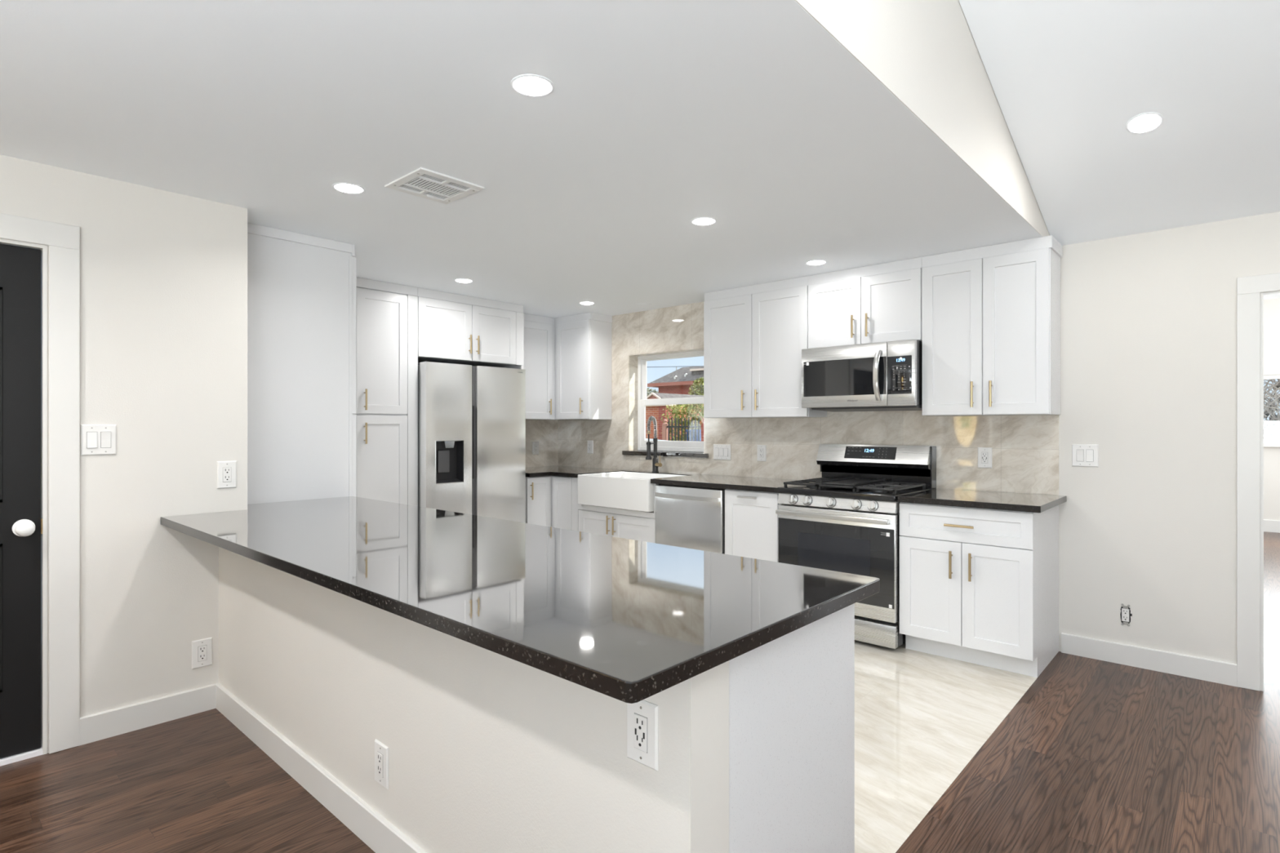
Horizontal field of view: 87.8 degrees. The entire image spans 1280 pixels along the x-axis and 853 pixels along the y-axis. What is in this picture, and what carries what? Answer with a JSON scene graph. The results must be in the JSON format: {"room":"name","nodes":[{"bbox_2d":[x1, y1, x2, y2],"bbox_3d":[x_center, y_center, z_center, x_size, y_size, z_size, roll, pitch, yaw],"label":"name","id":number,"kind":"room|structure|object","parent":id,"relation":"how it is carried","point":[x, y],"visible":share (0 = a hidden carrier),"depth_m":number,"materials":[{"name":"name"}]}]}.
{"room":"kitchen","nodes":[
{"label":"kitchen","id":0,"kind":"room"},
{"bbox_2d":[0,154,247,753],"bbox_3d":[-2.942,0.131,2.151,0.115,2.370,2.981,0,0,42],"label":"wall","id":1,"kind":"structure","parent":0,"point":[163,274],"depth_m":2.94,"materials":[{"name":"white paint"}]},
{"bbox_2d":[0,244,42,758],"bbox_3d":[-2.663,0.291,2.374,0.109,2.006,0.794,0,0,42],"label":"door","id":2,"kind":"structure","parent":1,"relation":"in","point":[20,520],"depth_m":2.63,"materials":[{"name":"black paint"}]},
{"bbox_2d":[0,746,42,766],"bbox_3d":[-2.700,1.307,2.406,0.102,0.018,0.797,0,0,42],"label":"trim","id":3,"kind":"structure","parent":1,"relation":"attached to","point":[37,752],"depth_m":2.62,"materials":[{"name":"white wood"}]},
{"bbox_2d":[0,238,47,755],"bbox_3d":[-2.706,0.294,2.411,0.123,2.044,0.823,0,0,42],"label":"trim","id":4,"kind":"structure","parent":1,"relation":"attached to","point":[43,248],"depth_m":2.67,"materials":[{"name":"white paint"}]},
{"bbox_2d":[0,213,79,753],"bbox_3d":[-2.656,0.246,2.369,0.016,2.140,1.019,0,0,42],"label":"trim","id":5,"kind":"structure","parent":1,"relation":"attached to","point":[63,240],"depth_m":2.70,"materials":[{"name":"white paint"}]},
{"bbox_2d":[80,424,116,455],"bbox_3d":[-2.273,0.056,2.795,0.012,0.128,0.118,0,0,42],"label":"light switch","id":6,"kind":"object","parent":1,"relation":"attached to","point":[95,439],"visible":1,"depth_m":2.79,"materials":[{"name":"white plastic"}]},
{"bbox_2d":[79,683,215,746],"bbox_3d":[-2.152,1.260,2.927,0.015,0.112,0.495,0,0,42],"label":"baseboard","id":7,"kind":"structure","parent":1,"relation":"attached to","point":[97,726],"depth_m":2.91,"materials":[{"name":"white paint"}]},
{"bbox_2d":[191,637,212,669],"bbox_3d":[-2.023,1.048,3.074,0.009,0.128,0.082,0,0,42],"label":"wall outlet","id":8,"kind":"object","parent":1,"relation":"attached to","point":[202,649],"visible":1,"depth_m":3.07,"materials":[{"name":"white plastic"}]},
{"bbox_2d":[197,644,206,662],"bbox_3d":[-2.022,1.048,3.073,0.002,0.070,0.036,0,0,42],"label":"receptacle","id":9,"kind":"object","parent":8,"relation":"attached to","point":[202,649],"depth_m":3.07,"materials":[{"name":"white plastic"}]},
{"bbox_2d":[217,460,236,488],"bbox_3d":[-1.955,0.228,3.148,0.009,0.128,0.082,0,0,42],"label":"wall outlet","id":10,"kind":"object","parent":1,"relation":"attached to","point":[226,470],"visible":1,"depth_m":3.15,"materials":[{"name":"white plastic"}]},
{"bbox_2d":[222,466,231,482],"bbox_3d":[-1.955,0.228,3.148,0.002,0.070,0.036,0,0,42],"label":"receptacle","id":11,"kind":"object","parent":10,"relation":"attached to","point":[226,470],"depth_m":3.15,"materials":[{"name":"white plastic"}]},
{"bbox_2d":[218,546,728,852],"bbox_3d":[-0.901,0.876,2.235,2.800,0.879,0.127,0,0,42],"label":"wall","id":12,"kind":"structure","parent":0,"point":[490,752],"depth_m":1.75,"materials":[{"name":"white paint"}]},
{"bbox_2d":[215,682,426,852],"bbox_3d":[-0.948,1.260,2.182,2.800,0.112,0.015,0,0,42],"label":"baseboard","id":13,"kind":"structure","parent":12,"relation":"attached to","point":[366,823],"depth_m":2.33,"materials":[{"name":"white paint"}]},
{"bbox_2d":[374,738,388,789],"bbox_3d":[-0.799,1.042,2.050,0.082,0.128,0.009,0,0,42],"label":"wall outlet","id":14,"kind":"object","parent":12,"relation":"attached to","point":[381,751],"visible":1,"depth_m":2.04,"materials":[{"name":"white plastic"}]},
{"bbox_2d":[377,751,382,777],"bbox_3d":[-0.800,1.042,2.049,0.036,0.070,0.005,0,0,42],"label":"receptacle","id":15,"kind":"object","parent":14,"relation":"attached to","point":[380,753],"depth_m":2.05,"materials":[{"name":"white plastic"}]},
{"bbox_2d":[626,700,658,771],"bbox_3d":[0.003,0.610,1.325,0.082,0.128,0.009,0,0,42],"label":"wall outlet","id":16,"kind":"object","parent":12,"relation":"attached to","point":[642,717],"visible":0.98,"depth_m":1.32,"materials":[{"name":"white plastic"}]},
{"bbox_2d":[634,712,647,753],"bbox_3d":[0.002,0.610,1.325,0.036,0.070,0.002,0,0,42],"label":"receptacle","id":17,"kind":"object","parent":16,"relation":"attached to","point":[640,718],"depth_m":1.32,"materials":[{"name":"white plastic"}]},
{"bbox_2d":[0,0,1041,318],"bbox_3d":[-1.398,-1.084,3.060,4.538,0.060,6.400,0,0,42],"label":"ceiling","id":18,"kind":"structure","parent":0,"point":[750,117],"depth_m":2.37,"materials":[{"name":"white paint"}]},
{"bbox_2d":[332,182,364,193],"bbox_3d":[-1.287,-1.048,2.939,0.134,0.011,0.134,0,0,42],"label":"recessed light","id":19,"kind":"object","parent":18,"relation":"in","point":[348,188],"visible":1,"depth_m":2.92,"materials":[{"name":"white paint"}]},
{"bbox_2d":[384,167,484,204],"bbox_3d":[-0.900,-1.045,2.916,0.307,0.018,0.307,0,0,42],"label":"ceiling vent","id":20,"kind":"object","parent":18,"relation":"in","point":[421,182],"visible":1,"depth_m":2.91,"materials":[{"name":"white metal"}]},
{"bbox_2d":[453,278,473,283],"bbox_3d":[-1.272,-1.048,4.800,0.134,0.011,0.134,0,0,42],"label":"recessed light","id":21,"kind":"object","parent":18,"relation":"in","point":[459,280],"visible":1,"depth_m":4.78,"materials":[{"name":"white paint"}]},
{"bbox_2d":[455,279,471,283],"bbox_3d":[-1.272,-1.048,4.800,0.113,0.011,0.113,0,0,42],"label":"diffuser","id":22,"kind":"object","parent":21,"relation":"attached to","point":[464,281],"depth_m":4.78,"materials":[{"name":"white plastic"}]},
{"bbox_2d":[510,74,554,97],"bbox_3d":[-0.332,-1.048,2.056,0.134,0.011,0.134,0,0,42],"label":"recessed light","id":23,"kind":"object","parent":18,"relation":"in","point":[529,85],"visible":1,"depth_m":2.04,"materials":[{"name":"white paint"}]},
{"bbox_2d":[514,76,551,95],"bbox_3d":[-0.332,-1.048,2.056,0.113,0.011,0.113,0,0,42],"label":"diffuser","id":24,"kind":"object","parent":23,"relation":"attached to","point":[526,86],"depth_m":2.04,"materials":[{"name":"white plastic"}]},
{"bbox_2d":[578,301,595,304],"bbox_3d":[-0.453,-1.048,5.675,0.134,0.011,0.134,0,0,42],"label":"recessed light","id":25,"kind":"object","parent":18,"relation":"in","point":[584,302],"visible":1,"depth_m":5.64,"materials":[{"name":"white paint"}]},
{"bbox_2d":[580,302,593,304],"bbox_3d":[-0.453,-1.048,5.675,0.113,0.011,0.113,0,0,42],"label":"diffuser","id":26,"kind":"object","parent":25,"relation":"attached to","point":[582,303],"depth_m":5.64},
{"bbox_2d":[690,217,716,225],"bbox_3d":[0.328,-1.048,3.413,0.134,0.011,0.134,0,0,42],"label":"recessed light","id":27,"kind":"object","parent":18,"relation":"in","point":[700,220],"visible":1,"depth_m":3.39,"materials":[{"name":"white paint"}]},
{"bbox_2d":[805,259,826,265],"bbox_3d":[1.132,-1.048,4.271,0.134,0.011,0.134,0,0,42],"label":"recessed light","id":28,"kind":"object","parent":18,"relation":"in","point":[816,262],"visible":1,"depth_m":4.25,"materials":[{"name":"white paint"}]},
{"bbox_3d":[0.032,-1.048,5.733,0.134,0.011,0.134,0,0,42],"label":"recessed light","id":29,"kind":"object","parent":18,"relation":"in","visible":0},
{"bbox_2d":[637,303,649,306],"bbox_3d":[0.032,-1.048,5.733,0.113,0.011,0.113,0,0,42],"label":"diffuser","id":30,"kind":"object","parent":29,"relation":"attached to","point":[640,304],"depth_m":5.71,"materials":[{"name":"white paint"}]},
{"bbox_2d":[0,531,1279,852],"bbox_3d":[2.546,1.341,4.145,8.950,0.050,13.600,0,0,42],"label":"floor","id":31,"kind":"structure","parent":0,"point":[1095,756],"depth_m":2.51,"materials":[{"name":"brown wood"}]},
{"bbox_2d":[247,222,355,504],"bbox_3d":[-2.149,0.132,3.890,0.796,2.369,0.639,0,0,42],"label":"tall cabinet","id":32,"kind":"object","parent":31,"relation":"on","point":[301,288],"visible":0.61,"depth_m":3.63,"materials":[{"name":"white paint"}]},
{"bbox_2d":[352,276,417,506],"bbox_3d":[-2.183,0.132,4.902,0.652,2.369,0.864,0,0,42],"label":"pantry cabinet","id":33,"kind":"object","parent":31,"relation":"on","point":[386,414],"visible":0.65,"depth_m":4.86,"materials":[{"name":"white paint"}]},
{"bbox_2d":[417,360,525,523],"bbox_3d":[-1.546,0.412,5.547,0.714,1.808,0.931,0,0,42],"label":"refrigerator","id":34,"kind":"object","parent":31,"relation":"on","point":[472,419],"visible":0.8,"depth_m":5.28,"materials":[{"name":"grey metal"}]},
{"bbox_2d":[504,365,523,368],"bbox_3d":[-1.244,0.394,5.968,0.606,1.845,0.022,0,0,42],"label":"panel","id":35,"kind":"object","parent":31,"relation":"on","point":[514,366],"visible":0.14,"depth_m":5.80,"materials":[{"name":"white paint"}]},
{"bbox_2d":[525,475,551,527],"bbox_3d":[-0.898,0.877,6.293,0.692,0.878,0.916,0,0,42],"label":"base cabinet","id":36,"kind":"object","parent":31,"relation":"on","point":[538,489],"visible":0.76,"depth_m":5.85,"materials":[{"name":"white paint"}]},
{"bbox_2d":[525,465,798,493],"bbox_3d":[-0.054,0.419,5.529,2.975,0.035,0.914,0,0,42],"label":"countertop","id":37,"kind":"structure","parent":36,"relation":"on","point":[709,481],"depth_m":5.12,"materials":[{"name":"black stone"}]},
{"bbox_2d":[577,471,688,511],"bbox_3d":[-0.048,0.532,5.572,0.806,0.248,0.561,0,0,42],"label":"farmhouse sink","id":38,"kind":"object","parent":37,"relation":"in","point":[630,491],"visible":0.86,"depth_m":5.37,"materials":[{"name":"white ceramic"}]},
{"bbox_2d":[645,416,662,472],"bbox_3d":[0.105,0.155,5.781,0.115,0.494,0.212,0,0,42],"label":"kitchen faucet","id":39,"kind":"object","parent":37,"relation":"on","point":[655,464],"visible":1,"depth_m":5.81,"materials":[{"name":"black metal"}]},
{"bbox_2d":[551,475,578,531],"bbox_3d":[-0.455,0.877,6.073,0.371,0.878,0.646,0,0,42],"label":"base cabinet","id":40,"kind":"object","parent":31,"relation":"on","point":[565,511],"visible":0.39,"depth_m":5.83,"materials":[{"name":"white paint"}]},
{"bbox_2d":[577,483,658,542],"bbox_3d":[-0.002,0.877,5.639,0.880,0.878,0.682,0,0,42],"label":"base cabinet","id":41,"kind":"object","parent":31,"relation":"on","point":[634,525],"visible":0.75,"depth_m":5.39,"materials":[{"name":"white paint"}]},
{"bbox_2d":[654,484,725,554],"bbox_3d":[0.548,0.878,5.114,0.630,0.876,0.703,0,0,42],"label":"dishwasher","id":42,"kind":"object","parent":31,"relation":"on","point":[693,517],"visible":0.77,"depth_m":4.87,"materials":[{"name":"silver metal"}]},
{"bbox_2d":[724,488,782,562],"bbox_3d":[0.962,0.877,4.767,0.443,0.878,0.682,0,0,42],"label":"base cabinet","id":43,"kind":"object","parent":31,"relation":"on","point":[751,518],"visible":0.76,"depth_m":4.54,"materials":[{"name":"white paint"}]},
{"bbox_2d":[728,603,854,852],"bbox_3d":[0.051,0.877,1.893,0.930,0.878,0.640,0,0,42],"label":"peninsula end panel","id":44,"kind":"object","parent":31,"relation":"on","point":[792,695],"visible":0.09,"depth_m":1.54,"materials":[{"name":"white paint"}]},
{"bbox_2d":[775,444,936,648],"bbox_3d":[1.403,0.721,4.336,0.781,1.190,0.730,0,0,42],"label":"gas range","id":45,"kind":"object","parent":31,"relation":"on","point":[846,519],"visible":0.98,"depth_m":4.12,"materials":[{"name":"silver metal"}]},
{"bbox_2d":[777,476,931,502],"bbox_3d":[1.386,0.391,4.321,0.778,0.090,0.605,0,0,42],"label":"cooktop","id":46,"kind":"object","parent":45,"relation":"in","point":[844,489],"depth_m":4.20,"materials":[{"name":"grey metal"}]},
{"bbox_2d":[899,502,1058,677],"bbox_3d":[1.966,0.877,3.865,0.684,0.878,0.691,0,0,42],"label":"base cabinet","id":47,"kind":"object","parent":31,"relation":"on","point":[978,586],"visible":0.98,"depth_m":3.62,"materials":[{"name":"white paint"}]},
{"bbox_2d":[897,488,1066,512],"bbox_3d":[1.981,0.419,3.848,0.719,0.035,0.679,0,0,42],"label":"countertop","id":48,"kind":"structure","parent":47,"relation":"on","point":[1010,501],"depth_m":3.72,"materials":[{"name":"black stone"}]},
{"bbox_3d":[-0.637,0.877,2.515,0.925,0.878,0.640,0,0,42],"label":"base cabinet","id":49,"kind":"object","parent":31,"relation":"on","visible":0},
{"bbox_2d":[160,496,879,703],"bbox_3d":[-0.837,0.419,2.442,3.104,0.035,0.974,0,0,42],"label":"countertop","id":50,"kind":"structure","parent":49,"relation":"on","point":[627,620],"depth_m":1.69,"materials":[{"name":"black stone"}]},
{"bbox_2d":[561,211,1279,663],"bbox_3d":[2.424,0.130,4.026,8.970,2.372,0.160,0,0,42],"label":"wall","id":51,"kind":"structure","parent":0,"point":[1148,320],"depth_m":3.60,"materials":[{"name":"white paint"}]},
{"bbox_2d":[555,311,612,419],"bbox_3d":[-0.564,-0.560,6.382,0.514,0.985,0.334,0,0,42],"label":"upper cabinet","id":52,"kind":"object","parent":51,"relation":"attached to","point":[583,341],"visible":1,"depth_m":6.26,"materials":[{"name":"white paint"}]},
{"bbox_2d":[622,450,708,457],"bbox_3d":[0.260,0.245,5.958,0.984,0.038,0.187,0,0,42],"label":"window sill","id":53,"kind":"structure","parent":51,"relation":"attached to","point":[674,454],"depth_m":5.84,"materials":[{"name":"black stone"}]},
{"bbox_2d":[628,347,704,453],"bbox_3d":[0.260,-0.221,5.952,0.877,0.893,0.122,0,0,42],"label":"trim","id":54,"kind":"structure","parent":51,"relation":"attached to","point":[633,359],"depth_m":6.23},
{"bbox_2d":[637,350,703,452],"bbox_3d":[0.314,-0.221,6.012,0.877,0.892,0.040,0,0,42],"label":"window","id":55,"kind":"structure","parent":51,"relation":"in","point":[662,446],"depth_m":6.11,"materials":[{"name":"white plastic"}]},
{"bbox_2d":[703,275,826,417],"bbox_3d":[0.921,-0.560,5.039,0.902,0.985,0.334,0,0,42],"label":"upper cabinet","id":56,"kind":"object","parent":51,"relation":"attached to","point":[755,336],"visible":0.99,"depth_m":4.92,"materials":[{"name":"white paint"}]},
{"bbox_2d":[558,301,1058,495],"bbox_3d":[0.801,-0.326,5.381,4.446,1.456,0.008,0,0,42],"label":"tiled wall","id":57,"kind":"structure","parent":51,"relation":"attached to","point":[1025,448],"depth_m":5.03,"materials":[{"name":"beige tile"}]},
{"bbox_2d":[586,440,593,453],"bbox_3d":[-0.492,0.201,6.537,0.082,0.128,0.009,0,0,42],"label":"wall outlet","id":58,"kind":"object","parent":57,"relation":"attached to","point":[589,443],"visible":1,"depth_m":6.53,"materials":[{"name":"white plastic"}]},
{"bbox_2d":[713,444,730,460],"bbox_3d":[0.673,0.211,5.482,0.172,0.128,0.012,0,0,42],"label":"light switch","id":59,"kind":"object","parent":57,"relation":"attached to","point":[721,451],"visible":1,"depth_m":5.48,"materials":[{"name":"white plastic"}]},
{"bbox_2d":[756,444,766,461],"bbox_3d":[0.955,0.209,5.229,0.082,0.128,0.009,0,0,42],"label":"wall outlet","id":60,"kind":"object","parent":57,"relation":"attached to","point":[761,449],"visible":1,"depth_m":5.22,"materials":[{"name":"white plastic"}]},
{"bbox_2d":[759,448,763,457],"bbox_3d":[0.953,0.209,5.228,0.036,0.070,0.005,0,0,42],"label":"receptacle","id":61,"kind":"object","parent":60,"relation":"attached to","point":[761,451],"depth_m":5.23,"materials":[{"name":"white plastic"}]},
{"bbox_2d":[977,447,991,468],"bbox_3d":[2.150,0.195,4.148,0.082,0.128,0.009,0,0,42],"label":"wall outlet","id":62,"kind":"object","parent":57,"relation":"attached to","point":[984,454],"visible":1,"depth_m":4.14,"materials":[{"name":"white plastic"}]},
{"bbox_2d":[981,452,987,463],"bbox_3d":[2.149,0.195,4.146,0.036,0.070,0.005,0,0,42],"label":"receptacle","id":63,"kind":"object","parent":62,"relation":"attached to","point":[984,455],"depth_m":4.15,"materials":[{"name":"white plastic"}]},
{"bbox_2d":[808,257,921,348],"bbox_3d":[1.543,-0.794,4.477,0.773,0.517,0.334,0,0,42],"label":"upper cabinet","id":64,"kind":"object","parent":51,"relation":"attached to","point":[881,302],"visible":0.91,"depth_m":4.35,"materials":[{"name":"white paint"}]},
{"bbox_2d":[801,339,921,412],"bbox_3d":[1.503,-0.319,4.431,0.766,0.426,0.453,0,0,42],"label":"microwave","id":65,"kind":"object","parent":64,"relation":"attached to","point":[880,376],"visible":1,"depth_m":4.27,"materials":[{"name":"silver metal"}]},
{"bbox_2d":[921,235,1062,416],"bbox_3d":[2.089,-0.560,3.983,0.699,0.985,0.334,0,0,42],"label":"upper cabinet","id":66,"kind":"object","parent":51,"relation":"attached to","point":[991,314],"visible":1,"depth_m":3.85,"materials":[{"name":"white paint"}]},
{"bbox_2d":[1071,444,1098,466],"bbox_3d":[2.544,0.166,3.801,0.128,0.128,0.012,0,0,42],"label":"light switch","id":67,"kind":"object","parent":51,"relation":"attached to","point":[1082,455],"visible":1,"depth_m":3.80,"materials":[{"name":"white plastic"}]},
{"bbox_2d":[1120,604,1132,626],"bbox_3d":[2.686,1.043,3.675,0.053,0.120,0.008,0,0,42],"label":"outlet","id":68,"kind":"object","parent":51,"relation":"attached to","point":[1125,615],"visible":1,"depth_m":3.67,"materials":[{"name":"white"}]},
{"bbox_2d":[1121,608,1128,622],"bbox_3d":[2.684,1.043,3.677,0.033,0.070,0.006,0,0,42],"label":"receptacle","id":69,"kind":"object","parent":68,"relation":"attached to","point":[1125,611],"depth_m":3.67,"materials":[{"name":"white plastic"}]},
{"bbox_2d":[1061,632,1238,687],"bbox_3d":[2.743,1.260,3.620,0.767,0.112,0.015,0,0,42],"label":"baseboard","id":70,"kind":"structure","parent":51,"relation":"attached to","point":[1180,664],"depth_m":3.59,"materials":[{"name":"white paint"}]},
{"bbox_2d":[1236,272,1279,691],"bbox_3d":[3.462,0.281,2.969,1.187,2.069,0.016,0,0,42],"label":"trim","id":71,"kind":"structure","parent":51,"relation":"attached to","point":[1249,289],"depth_m":3.33,"materials":[{"name":"white paint"}]},
{"bbox_2d":[1260,290,1279,691],"bbox_3d":[3.521,0.325,3.034,1.013,1.982,0.168,0,0,42],"label":"trim","id":72,"kind":"structure","parent":51,"relation":"attached to","point":[1272,295],"depth_m":3.31,"materials":[{"name":"white paint"}]},
{"bbox_2d":[795,0,1049,236],"bbox_3d":[0.239,-1.856,1.579,0.130,1.601,6.400,0,0,42],"label":"wall header","id":73,"kind":"structure","parent":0,"point":[926,53],"depth_m":2.43,"materials":[{"name":"white paint"}]},
{"bbox_2d":[958,0,1279,245],"bbox_3d":[1.923,-1.834,0.063,4.398,1.664,6.710,0,0,42],"label":"ceiling","id":74,"kind":"structure","parent":0,"point":[1067,77],"depth_m":2.86,"materials":[{"name":"white paint"}]},
{"bbox_2d":[1125,111,1163,133],"bbox_3d":[2.232,-1.342,2.943,0.127,0.044,0.134,0,0,-43],"label":"ceiling light","id":75,"kind":"object","parent":74,"relation":"attached to","point":[1144,122],"visible":1,"depth_m":2.93,"materials":[{"name":"white paint"}]},
{"bbox_2d":[1128,114,1160,132],"bbox_3d":[2.231,-1.338,2.942,0.113,0.011,0.113,0,-19,42],"label":"diffuser","id":76,"kind":"object","parent":75,"relation":"attached to","point":[1140,122],"depth_m":2.93,"materials":[{"name":"white plastic"}]},
{"bbox_2d":[1263,297,1279,520],"bbox_3d":[8.784,-0.174,7.571,4.290,2.980,0.150,0,0,42],"label":"wall","id":77,"kind":"structure","parent":0,"point":[1271,306],"depth_m":8.29,"materials":[{"name":"white paint"}]},
{"bbox_2d":[1263,519,1279,533],"bbox_3d":[8.725,1.241,7.513,4.000,0.150,0.015,0,0,42],"label":"baseboard","id":78,"kind":"structure","parent":77,"relation":"attached to","point":[1269,526],"depth_m":8.28,"materials":[{"name":"white paint"}]},
{"bbox_2d":[1263,374,1279,442],"bbox_3d":[8.622,-0.222,7.697,3.200,0.845,0.050,0,0,42],"label":"window","id":79,"kind":"structure","parent":77,"relation":"in","point":[1271,376],"depth_m":8.32,"materials":[{"name":"white plastic"}]},
{"bbox_2d":[1263,442,1279,447],"bbox_3d":[8.562,0.229,7.630,3.300,0.055,0.060,0,0,42],"label":"trim","id":80,"kind":"structure","parent":77,"relation":"attached to","point":[1265,444],"depth_m":8.25,"materials":[{"name":"white paint"}]},
{"bbox_3d":[-2.081,0.131,5.598,0.120,2.370,3.550,0,0,42],"label":"wall","id":81,"kind":"structure","parent":0,"visible":0},
{"bbox_2d":[417,287,524,367],"bbox_3d":[-1.557,-0.791,5.594,0.652,0.523,1.000,0,0,42],"label":"upper cabinet","id":82,"kind":"object","parent":81,"relation":"attached to","point":[453,328],"visible":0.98,"depth_m":5.37,"materials":[{"name":"white paint"}]},
{"bbox_2d":[525,419,558,466],"bbox_3d":[-1.155,0.159,6.526,0.008,0.486,0.917,0,0,42],"label":"tiled wall","id":83,"kind":"structure","parent":81,"relation":"attached to","point":[545,432],"depth_m":6.71,"materials":[{"name":"beige tile"}]},
{"bbox_2d":[532,441,538,454],"bbox_3d":[-1.040,0.215,6.640,0.009,0.128,0.082,0,0,42],"label":"wall outlet","id":84,"kind":"object","parent":83,"relation":"attached to","point":[535,444],"visible":1,"depth_m":6.63,"materials":[{"name":"white plastic"}]},
{"bbox_2d":[523,313,555,419],"bbox_3d":[-1.029,-0.560,6.413,0.328,0.985,0.908,0,0,42],"label":"upper cabinet","id":85,"kind":"object","parent":83,"relation":"attached to","point":[539,366],"visible":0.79,"depth_m":6.32,"materials":[{"name":"white paint"}]},
{"label":"outside","id":86,"kind":"structure","parent":0,"visible":0},
{"bbox_3d":[17.161,1.641,24.297,120.000,0.050,130.000,0,0,42],"label":"lawn","id":87,"kind":"structure","parent":86,"visible":0},
{"bbox_2d":[646,386,658,396],"bbox_3d":[0.256,-0.514,43.595,3.266,4.265,3.378,0,0,42],"label":"tree","id":88,"kind":"object","parent":87,"relation":"on","point":[648,390],"visible":0.03,"depth_m":43.23,"materials":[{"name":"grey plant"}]},
{"bbox_2d":[662,419,668,440],"bbox_3d":[0.722,0.701,18.939,0.170,1.830,0.170,0,0,42],"label":"post","id":89,"kind":"object","parent":87,"relation":"on","point":[664,429],"visible":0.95,"depth_m":18.90,"materials":[{"name":"brown"}]},
{"bbox_2d":[645,392,703,440],"bbox_3d":[1.155,0.216,24.547,2.020,2.800,3.100,0,0,42],"label":"brick house","id":90,"kind":"structure","parent":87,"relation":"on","point":[655,411],"depth_m":23.25,"materials":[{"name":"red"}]},
{"bbox_2d":[647,366,703,394],"bbox_3d":[4.543,-0.884,35.592,8.670,5.000,2.770,0,0,42],"label":"brick house","id":91,"kind":"structure","parent":87,"relation":"on","point":[679,381],"depth_m":36.56,"materials":[{"name":"grey"}]},
{"bbox_2d":[661,404,703,440],"bbox_3d":[2.239,0.404,20.766,3.521,2.428,0.984,0,0,42],"label":"hedge","id":92,"kind":"object","parent":87,"relation":"on","point":[691,407],"visible":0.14,"depth_m":21.30,"materials":[{"name":"green plant"}]},
{"bbox_2d":[666,417,701,441],"bbox_3d":[1.210,0.686,18.498,1.183,1.860,0.040,0,0,42],"label":"iron fence","id":93,"kind":"object","parent":87,"relation":"on","point":[668,426],"visible":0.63,"depth_m":18.52,"materials":[{"name":"black metal"}]},
{"bbox_2d":[685,429,701,441],"bbox_3d":[1.603,0.821,18.945,0.440,1.470,0.450,0,0,42],"label":"wheelie bin","id":94,"kind":"object","parent":87,"relation":"on","point":[686,430],"visible":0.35,"depth_m":18.78,"materials":[{"name":"blue plastic"}]},
{"bbox_2d":[688,377,703,395],"bbox_3d":[2.630,-0.247,27.984,1.370,3.731,1.374,0,0,42],"label":"shrub","id":95,"kind":"object","parent":87,"relation":"on","point":[700,388],"visible":0.27,"depth_m":27.78,"materials":[{"name":"green plant"}]},
{"bbox_2d":[701,419,703,441],"bbox_3d":[1.746,0.701,18.014,0.170,1.830,0.170,0,0,42],"label":"post","id":96,"kind":"object","parent":87,"relation":"on","point":[702,424],"visible":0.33,"depth_m":17.98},
{"bbox_2d":[1263,378,1279,438],"bbox_3d":[9.510,-0.002,9.222,3.844,3.240,1.642,0,0,42],"label":"thicket","id":97,"kind":"object","parent":87,"relation":"on","point":[1272,407],"visible":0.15,"depth_m":9.36,"materials":[{"name":"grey plant"}]},
{"bbox_3d":[9.642,-0.324,18.963,0.240,3.880,0.240,0,0,42],"label":"utility pole","id":98,"kind":"object","parent":87,"relation":"on","visible":0},
{"bbox_2d":[649,365,703,367],"bbox_3d":[-0.647,-2.759,28.460,28.004,0.971,0.178,0,0,43],"label":"power line","id":99,"kind":"object","parent":98,"relation":"attached to","point":[695,366],"visible":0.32,"depth_m":26.75,"materials":[{"name":"black metal"}]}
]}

